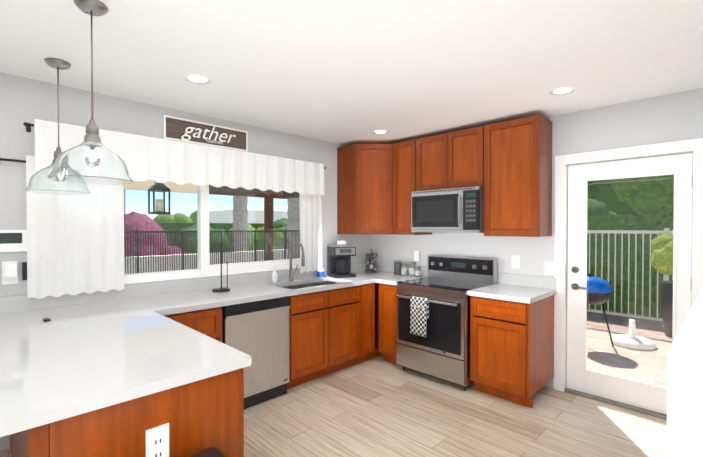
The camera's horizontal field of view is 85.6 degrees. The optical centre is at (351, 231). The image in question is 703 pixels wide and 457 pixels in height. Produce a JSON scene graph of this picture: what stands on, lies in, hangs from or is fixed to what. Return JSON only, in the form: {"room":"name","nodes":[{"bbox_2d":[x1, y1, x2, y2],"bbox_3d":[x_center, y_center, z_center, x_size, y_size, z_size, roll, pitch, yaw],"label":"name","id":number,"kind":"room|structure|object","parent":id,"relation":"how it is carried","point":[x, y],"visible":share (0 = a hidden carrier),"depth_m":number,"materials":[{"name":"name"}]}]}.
{"room":"kitchen","nodes":[
{"label":"kitchen","id":0,"kind":"room"},
{"bbox_2d":[0,72,370,451],"bbox_3d":[-2.001,0.196,2.898,6.550,2.490,0.150,-1,1,-45],"label":"wall","id":1,"kind":"structure","parent":0,"point":[24,99],"depth_m":2.81,"materials":[{"name":"grey paint"}]},
{"bbox_2d":[2,261,17,284],"bbox_3d":[-2.252,0.271,2.507,0.080,0.150,0.050,-1,1,-45],"label":"outlet","id":2,"kind":"object","parent":1,"relation":"attached to","point":[9,272],"depth_m":2.50,"materials":[{"name":"white plastic"}]},
{"bbox_2d":[0,230,26,251],"bbox_3d":[-2.246,0.060,2.523,0.130,0.141,0.032,-1,1,-45],"label":"thermostat","id":3,"kind":"object","parent":1,"relation":"attached to","point":[13,240],"visible":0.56,"depth_m":2.51,"materials":[{"name":"white plastic"}]},
{"bbox_2d":[22,262,26,279],"bbox_3d":[-2.202,0.265,2.577,0.050,0.120,0.022,-1,1,-45],"label":"outlet","id":4,"kind":"object","parent":1,"relation":"attached to","point":[24,264],"depth_m":2.56,"materials":[{"name":"black plastic"}]},
{"bbox_2d":[0,122,325,168],"bbox_3d":[-1.310,-0.600,3.393,2.787,0.300,0.114,-1,1,-45],"label":"rods","id":5,"kind":"object","parent":1,"relation":"attached to","point":[28,126],"visible":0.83,"depth_m":2.50,"materials":[{"name":"black metal"}]},
{"bbox_2d":[26,155,124,298],"bbox_3d":[-1.953,-0.029,2.720,0.570,0.965,0.028,-1,1,-45],"label":"curtain","id":6,"kind":"object","parent":5,"relation":"hanging from","point":[75,244],"visible":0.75,"depth_m":2.71,"materials":[{"name":"white fabric"}]},
{"bbox_2d":[34,119,323,195],"bbox_3d":[-1.202,-0.579,3.399,2.520,0.362,0.031,-1,1,-45],"label":"curtain valance","id":7,"kind":"object","parent":5,"relation":"hanging from","point":[144,158],"visible":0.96,"depth_m":3.22,"materials":[{"name":"white fabric"}]},
{"bbox_2d":[299,192,321,272],"bbox_3d":[-0.453,-0.039,4.218,0.310,0.980,0.029,-1,1,-45],"label":"panel","id":8,"kind":"object","parent":5,"relation":"hanging from","point":[311,223],"visible":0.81,"depth_m":4.22,"materials":[{"name":"white fabric"}]},
{"bbox_2d":[34,143,299,283],"bbox_3d":[-1.350,-0.109,3.517,2.450,1.035,0.110,-1,1,-45],"label":"window","id":9,"kind":"structure","parent":1,"relation":"in","point":[204,269],"depth_m":3.48,"materials":[{"name":"white plastic"}]},
{"bbox_2d":[163,115,247,151],"bbox_3d":[-1.302,-0.886,3.459,0.778,0.198,0.025,-1,1,-45],"label":"gather sign","id":10,"kind":"object","parent":1,"relation":"attached to","point":[187,131],"visible":1,"depth_m":3.42,"materials":[{"name":"brown wood"}]},
{"bbox_2d":[0,355,666,456],"bbox_3d":[-0.606,1.508,1.410,6.400,0.100,3.950,-1,1,-45],"label":"floor","id":11,"kind":"structure","parent":0,"point":[378,406],"depth_m":2.87,"materials":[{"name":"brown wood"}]},
{"bbox_2d":[10,432,17,456],"bbox_3d":[-1.794,1.008,2.556,0.685,0.874,0.638,-1,1,-45],"label":"base cabinet","id":12,"kind":"object","parent":11,"relation":"on","point":[13,437],"depth_m":2.24,"materials":[{"name":"brown wood"}]},
{"bbox_2d":[0,310,250,436],"bbox_3d":[-1.275,0.560,1.701,1.120,0.040,1.253,-1,1,-45],"label":"countertop","id":13,"kind":"structure","parent":12,"relation":"on","point":[80,353],"depth_m":1.58,"materials":[{"name":"white stone"}]},
{"bbox_2d":[18,430,25,456],"bbox_3d":[-1.442,1.013,2.173,0.641,0.874,0.401,-1,1,-45],"label":"base cabinet","id":14,"kind":"object","parent":11,"relation":"on","point":[21,435],"depth_m":1.87,"materials":[{"name":"brown wood"}]},
{"bbox_2d":[26,368,243,456],"bbox_3d":[-0.893,1.019,1.615,0.670,0.874,0.526,-1,1,-45],"label":"base cabinet","id":15,"kind":"object","parent":11,"relation":"on","point":[202,415],"depth_m":1.42,"materials":[{"name":"brown wood"}]},
{"bbox_2d":[146,423,168,456],"bbox_3d":[-0.719,0.803,1.409,0.080,0.160,0.010,-1,1,-45],"label":"outlet","id":16,"kind":"object","parent":15,"relation":"attached to","point":[157,441],"visible":1,"depth_m":1.41,"materials":[{"name":"white plastic"}]},
{"bbox_2d":[164,307,221,341],"bbox_3d":[-1.379,1.003,2.974,0.485,0.874,0.631,-1,1,-45],"label":"base cabinet","id":17,"kind":"object","parent":11,"relation":"on","point":[207,322],"visible":0.15,"depth_m":2.83,"materials":[{"name":"brown wood"}]},
{"bbox_2d":[189,447,226,456],"bbox_3d":[-0.574,1.150,1.268,0.414,0.620,0.323,-1,1,-45],"label":"trash can","id":18,"kind":"object","parent":11,"relation":"on","point":[213,452],"visible":1,"depth_m":1.44,"materials":[{"name":"black plastic"}]},
{"bbox_2d":[222,296,289,408],"bbox_3d":[-0.976,0.997,3.353,0.602,0.867,0.645,-1,1,-45],"label":"dishwasher","id":19,"kind":"object","parent":11,"relation":"on","point":[257,332],"visible":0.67,"depth_m":3.15,"materials":[{"name":"grey metal"}]},
{"bbox_2d":[284,281,360,388],"bbox_3d":[-0.443,0.992,3.909,0.920,0.874,0.631,-1,1,-45],"label":"base cabinet","id":20,"kind":"object","parent":11,"relation":"on","point":[323,342],"visible":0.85,"depth_m":3.65,"materials":[{"name":"brown wood"}]},
{"bbox_2d":[0,264,402,329],"bbox_3d":[-0.925,0.488,3.401,4.018,0.145,0.660,-1,1,-45],"label":"countertop","id":21,"kind":"structure","parent":20,"relation":"on","point":[186,295],"depth_m":2.99,"materials":[{"name":"white stone"}]},
{"bbox_2d":[212,251,229,291],"bbox_3d":[-1.152,0.343,3.359,0.150,0.352,0.150,-1,1,-45],"label":"paper towel holder","id":22,"kind":"object","parent":21,"relation":"on","point":[221,289],"visible":1,"depth_m":3.34,"materials":[{"name":"black metal"}]},
{"bbox_2d":[272,266,277,282],"bbox_3d":[-0.780,0.432,3.865,0.060,0.164,0.070,-1,1,-45],"label":"soap dispenser","id":23,"kind":"object","parent":21,"relation":"on","point":[274,276],"visible":1,"depth_m":3.85,"materials":[{"name":"white plastic"}]},
{"bbox_2d":[288,242,304,280],"bbox_3d":[-0.547,0.305,3.921,0.111,0.416,0.259,-1,1,-45],"label":"faucet","id":24,"kind":"object","parent":21,"relation":"on","point":[291,272],"visible":1,"depth_m":3.95,"materials":[{"name":"silver metal"}]},
{"bbox_2d":[282,281,351,315],"bbox_3d":[-0.407,0.661,3.862,0.778,0.210,0.403,-1,1,-45],"label":"sink","id":25,"kind":"object","parent":21,"relation":"in","point":[308,285],"visible":0.04,"depth_m":3.96,"materials":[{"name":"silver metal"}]},
{"bbox_2d":[317,269,324,276],"bbox_3d":[-0.349,0.467,4.304,0.070,0.084,0.060,-1,1,-45],"label":"sponge caddy","id":26,"kind":"object","parent":21,"relation":"on","point":[320,272],"visible":0.96,"depth_m":4.28,"materials":[{"name":"blue plastic"}]},
{"bbox_2d":[327,240,355,277],"bbox_3d":[-0.115,0.303,4.353,0.264,0.409,0.296,0,1,-20],"label":"coffee maker","id":27,"kind":"object","parent":21,"relation":"on","point":[340,253],"visible":1,"depth_m":4.25,"materials":[{"name":"black plastic"}]},
{"bbox_2d":[394,260,400,274],"bbox_3d":[0.553,0.421,4.554,0.090,0.170,0.090,-1,1,-45],"label":"canister","id":28,"kind":"object","parent":21,"relation":"on","point":[397,267],"visible":0.88,"depth_m":4.52,"materials":[{"name":"grey plastic"}]},
{"bbox_2d":[355,283,382,363],"bbox_3d":[0.186,0.985,4.537,0.848,0.874,0.631,-1,1,-45],"label":"base cabinet","id":29,"kind":"object","parent":11,"relation":"on","point":[369,301],"visible":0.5,"depth_m":4.12,"materials":[{"name":"brown wood"}]},
{"bbox_2d":[351,262,393,265],"bbox_3d":[0.295,0.474,4.556,0.658,0.145,0.390,-1,1,-45],"label":"countertop","id":30,"kind":"structure","parent":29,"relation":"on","point":[378,263],"depth_m":4.86,"materials":[{"name":"white stone"}]},
{"bbox_2d":[365,249,377,272],"bbox_3d":[0.249,0.359,4.737,0.152,0.289,0.152,-1,1,-45],"label":"pod carousel","id":31,"kind":"object","parent":30,"relation":"on","point":[371,267],"visible":1,"depth_m":4.69,"materials":[{"name":"black plastic"}]},
{"bbox_2d":[379,283,400,365],"bbox_3d":[0.609,0.988,4.267,0.631,0.874,0.295,-1,1,-45],"label":"base cabinet","id":32,"kind":"object","parent":11,"relation":"on","point":[387,321],"visible":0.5,"depth_m":4.06,"materials":[{"name":"brown wood"}]},
{"bbox_2d":[376,265,427,285],"bbox_3d":[0.601,0.478,4.250,0.658,0.145,0.295,-1,1,-45],"label":"countertop","id":33,"kind":"structure","parent":32,"relation":"on","point":[385,274],"depth_m":4.42,"materials":[{"name":"white stone"}]},
{"bbox_2d":[401,262,407,274],"bbox_3d":[0.620,0.432,4.473,0.080,0.150,0.080,-1,1,-45],"label":"canister","id":34,"kind":"object","parent":33,"relation":"on","point":[404,270],"visible":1,"depth_m":4.45,"materials":[{"name":"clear glass"}]},
{"bbox_2d":[408,262,415,275],"bbox_3d":[0.709,0.427,4.426,0.090,0.160,0.090,-1,1,-45],"label":"canister","id":35,"kind":"object","parent":33,"relation":"on","point":[411,272],"visible":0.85,"depth_m":4.39,"materials":[{"name":"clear glass"}]},
{"bbox_2d":[414,266,420,276],"bbox_3d":[0.758,0.448,4.349,0.076,0.120,0.076,-1,1,-45],"label":"canister","id":36,"kind":"object","parent":33,"relation":"on","point":[417,273],"visible":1,"depth_m":4.32,"materials":[{"name":"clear glass"}]},
{"bbox_2d":[396,255,496,390],"bbox_3d":[0.937,0.848,3.833,0.722,1.165,0.770,-1,1,-45],"label":"range","id":37,"kind":"object","parent":11,"relation":"on","point":[441,349],"visible":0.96,"depth_m":3.64,"materials":[{"name":"silver metal"}]},
{"bbox_2d":[410,296,428,336],"bbox_3d":[0.648,0.802,3.622,0.049,0.360,0.186,-1,1,-45],"label":"hanging towel","id":38,"kind":"object","parent":37,"relation":"hanging from","point":[419,311],"visible":0.98,"depth_m":3.61,"materials":[{"name":"fabric"}]},
{"bbox_2d":[470,295,553,407],"bbox_3d":[1.449,0.998,3.426,0.631,0.874,0.508,-1,1,-45],"label":"base cabinet","id":39,"kind":"object","parent":11,"relation":"on","point":[511,351],"visible":0.79,"depth_m":3.21,"materials":[{"name":"brown wood"}]},
{"bbox_2d":[467,273,556,303],"bbox_3d":[1.446,0.488,3.408,0.653,0.145,0.540,-1,1,-45],"label":"countertop","id":40,"kind":"structure","parent":39,"relation":"on","point":[529,289],"depth_m":3.43,"materials":[{"name":"white stone"}]},
{"bbox_2d":[666,286,702,456],"bbox_3d":[0.784,0.790,0.456,0.670,1.360,0.608,-1,1,-45],"label":"half wall","id":41,"kind":"structure","parent":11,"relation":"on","point":[685,395],"depth_m":0.41,"materials":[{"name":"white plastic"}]},
{"bbox_2d":[0,0,702,145],"bbox_3d":[-0.606,-1.081,1.380,6.700,0.100,4.250,-1,1,-45],"label":"ceiling","id":42,"kind":"structure","parent":0,"point":[346,72],"depth_m":2.25,"materials":[{"name":"white paint"}]},
{"bbox_2d":[24,58,90,194],"bbox_3d":[-1.804,-0.642,2.337,0.326,0.800,0.326,-1,1,-45],"label":"pendant light","id":43,"kind":"object","parent":42,"relation":"hanging from","point":[40,182],"visible":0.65,"depth_m":2.28,"materials":[{"name":"clear glass"}]},
{"bbox_2d":[47,0,133,184],"bbox_3d":[-1.185,-0.635,1.735,0.326,0.800,0.326,-1,1,-45],"label":"pendant light","id":44,"kind":"object","parent":42,"relation":"hanging from","point":[91,159],"visible":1,"depth_m":1.69,"materials":[{"name":"clear glass"}]},
{"bbox_2d":[184,74,211,83],"bbox_3d":[-1.047,-1.042,2.591,0.179,0.006,0.179,0,1,36],"label":"recessed light","id":45,"kind":"object","parent":42,"relation":"in","point":[204,79],"depth_m":2.58,"materials":[{"name":"white plastic"}]},
{"bbox_2d":[372,129,388,133],"bbox_3d":[0.309,-1.059,4.016,0.179,0.006,0.179,0,1,36],"label":"recessed light","id":46,"kind":"object","parent":42,"relation":"in","point":[381,131],"depth_m":4.00,"materials":[{"name":"white plastic"}]},
{"bbox_2d":[549,86,575,94],"bbox_3d":[1.562,-1.045,2.810,0.179,0.006,0.179,0,1,36],"label":"recessed light","id":47,"kind":"object","parent":42,"relation":"in","point":[563,90],"depth_m":2.81,"materials":[{"name":"white plastic"}]},
{"bbox_2d":[371,88,702,388],"bbox_3d":[1.765,0.187,3.655,0.150,2.490,4.100,-1,1,-45],"label":"wall","id":48,"kind":"structure","parent":0,"point":[677,116],"depth_m":3.37,"materials":[{"name":"grey paint"}]},
{"bbox_2d":[337,144,391,233],"bbox_3d":[0.263,-0.496,4.603,0.621,1.045,0.621,-1,1,-45],"label":"upper cabinet","id":49,"kind":"object","parent":48,"relation":"attached to","point":[364,188],"visible":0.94,"depth_m":4.38,"materials":[{"name":"brown wood"}]},
{"bbox_2d":[392,139,431,234],"bbox_3d":[0.699,-0.494,4.372,0.331,1.045,0.322,-1,1,-45],"label":"upper cabinet","id":50,"kind":"object","parent":48,"relation":"attached to","point":[403,170],"visible":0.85,"depth_m":4.27,"materials":[{"name":"brown wood"}]},
{"bbox_2d":[414,251,419,260],"bbox_3d":[0.776,0.282,4.505,0.006,0.120,0.074,-1,1,-45],"label":"outlet","id":51,"kind":"object","parent":48,"relation":"attached to","point":[416,253],"depth_m":4.50,"materials":[{"name":"white plastic"}]},
{"bbox_2d":[416,126,483,190],"bbox_3d":[1.089,-0.724,3.979,0.331,0.575,0.772,-1,1,-45],"label":"upper cabinet","id":52,"kind":"object","parent":48,"relation":"attached to","point":[451,160],"visible":0.75,"depth_m":3.83,"materials":[{"name":"brown wood"}]},
{"bbox_2d":[411,186,483,232],"bbox_3d":[1.048,-0.214,3.944,0.447,0.435,0.766,-1,1,-45],"label":"microwave","id":53,"kind":"object","parent":52,"relation":"attached to","point":[456,210],"visible":0.98,"depth_m":3.76,"materials":[{"name":"grey metal"}]},
{"bbox_2d":[512,256,519,267],"bbox_3d":[1.603,0.292,3.707,0.008,0.120,0.074,-1,1,-45],"label":"outlet","id":54,"kind":"object","parent":48,"relation":"attached to","point":[515,259],"depth_m":3.70,"materials":[{"name":"white plastic"}]},
{"bbox_2d":[484,115,551,236],"bbox_3d":[1.541,-0.484,3.529,0.331,1.045,0.498,-1,1,-45],"label":"upper cabinet","id":55,"kind":"object","parent":48,"relation":"attached to","point":[517,177],"visible":1,"depth_m":3.39,"materials":[{"name":"brown wood"}]},
{"bbox_2d":[545,262,553,274],"bbox_3d":[1.818,0.334,3.492,0.008,0.120,0.074,-1,1,-45],"label":"outlet","id":56,"kind":"object","parent":48,"relation":"attached to","point":[549,268],"depth_m":3.49,"materials":[{"name":"white plastic"}]},
{"bbox_2d":[565,388,666,419],"bbox_3d":[2.277,1.429,3.178,0.180,0.018,0.844,-1,1,-45],"label":"threshold","id":57,"kind":"object","parent":48,"relation":"attached to","point":[625,406],"visible":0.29,"depth_m":3.14,"materials":[{"name":"silver metal"}]},
{"bbox_2d":[554,138,702,391],"bbox_3d":[2.260,0.377,3.149,0.168,2.123,1.016,-1,1,-45],"label":"door frame","id":58,"kind":"structure","parent":48,"relation":"attached to","point":[564,162],"depth_m":3.32,"materials":[{"name":"white wood"}]},
{"bbox_2d":[567,153,692,414],"bbox_3d":[2.245,0.412,3.124,0.106,2.013,0.850,-1,1,-45],"label":"patio door","id":59,"kind":"structure","parent":48,"relation":"in","point":[581,378],"depth_m":3.15,"materials":[{"name":"white glass"}]},
{"label":"outside","id":60,"kind":"structure","parent":0,"visible":0},
{"bbox_2d":[564,308,671,391],"bbox_3d":[0.264,1.486,5.069,80.000,0.100,80.000,-1,1,-45],"label":"ground","id":61,"kind":"structure","parent":60,"point":[646,360],"depth_m":4.54,"materials":[{"name":"beige concrete"}]},
{"bbox_2d":[123,179,298,260],"bbox_3d":[-3.868,0.151,3.777,10.350,2.600,3.728,-1,1,-45],"label":"patio cover","id":62,"kind":"object","parent":61,"relation":"on","point":[136,185],"depth_m":8.01,"materials":[{"name":"beige wood"}]},
{"bbox_2d":[148,181,170,214],"bbox_3d":[-1.810,-0.602,3.568,0.150,0.870,0.150,-1,1,-45],"label":"hanging lantern","id":63,"kind":"object","parent":62,"relation":"hanging from","point":[162,187],"depth_m":3.55,"materials":[{"name":"black metal"}]},
{"bbox_2d":[124,189,299,273],"bbox_3d":[-11.131,-3.363,30.735,60.792,10.864,44.753,-1,1,-45],"label":"garden","id":64,"kind":"object","parent":61,"relation":"on","point":[145,226],"depth_m":10.90,"materials":[{"name":"green plant"}]},
{"bbox_2d":[587,273,613,346],"bbox_3d":[3.024,0.985,4.820,0.506,0.912,0.474,-1,1,-45],"label":"outdoor grill","id":65,"kind":"object","parent":61,"relation":"on","point":[598,298],"visible":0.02,"depth_m":4.65,"materials":[{"name":"blue metal"}]},
{"bbox_2d":[587,228,672,326],"bbox_3d":[5.461,0.692,4.949,0.060,1.490,10.560,-1,1,-45],"label":"railing","id":66,"kind":"object","parent":61,"relation":"on","point":[635,232],"depth_m":6.01,"materials":[{"name":"white metal"}]},
{"bbox_2d":[609,319,655,350],"bbox_3d":[3.587,1.278,4.851,0.480,0.320,0.480,-1,1,-45],"label":"base","id":67,"kind":"object","parent":61,"relation":"on","point":[634,345],"depth_m":4.76,"materials":[{"name":"white plastic"}]},
{"bbox_2d":[587,172,677,317],"bbox_3d":[13.207,-1.997,10.322,17.200,6.743,17.203,-1,1,-45],"label":"hedge","id":68,"kind":"object","parent":61,"relation":"on","point":[634,199],"depth_m":6.81,"materials":[{"name":"green plant"}]},
{"bbox_2d":[650,233,676,336],"bbox_3d":[4.487,0.704,5.202,0.540,1.460,0.625,-1,1,-45],"label":"potted plant","id":69,"kind":"object","parent":61,"relation":"on","point":[668,258],"depth_m":5.19,"materials":[{"name":"green plant"}]}
]}

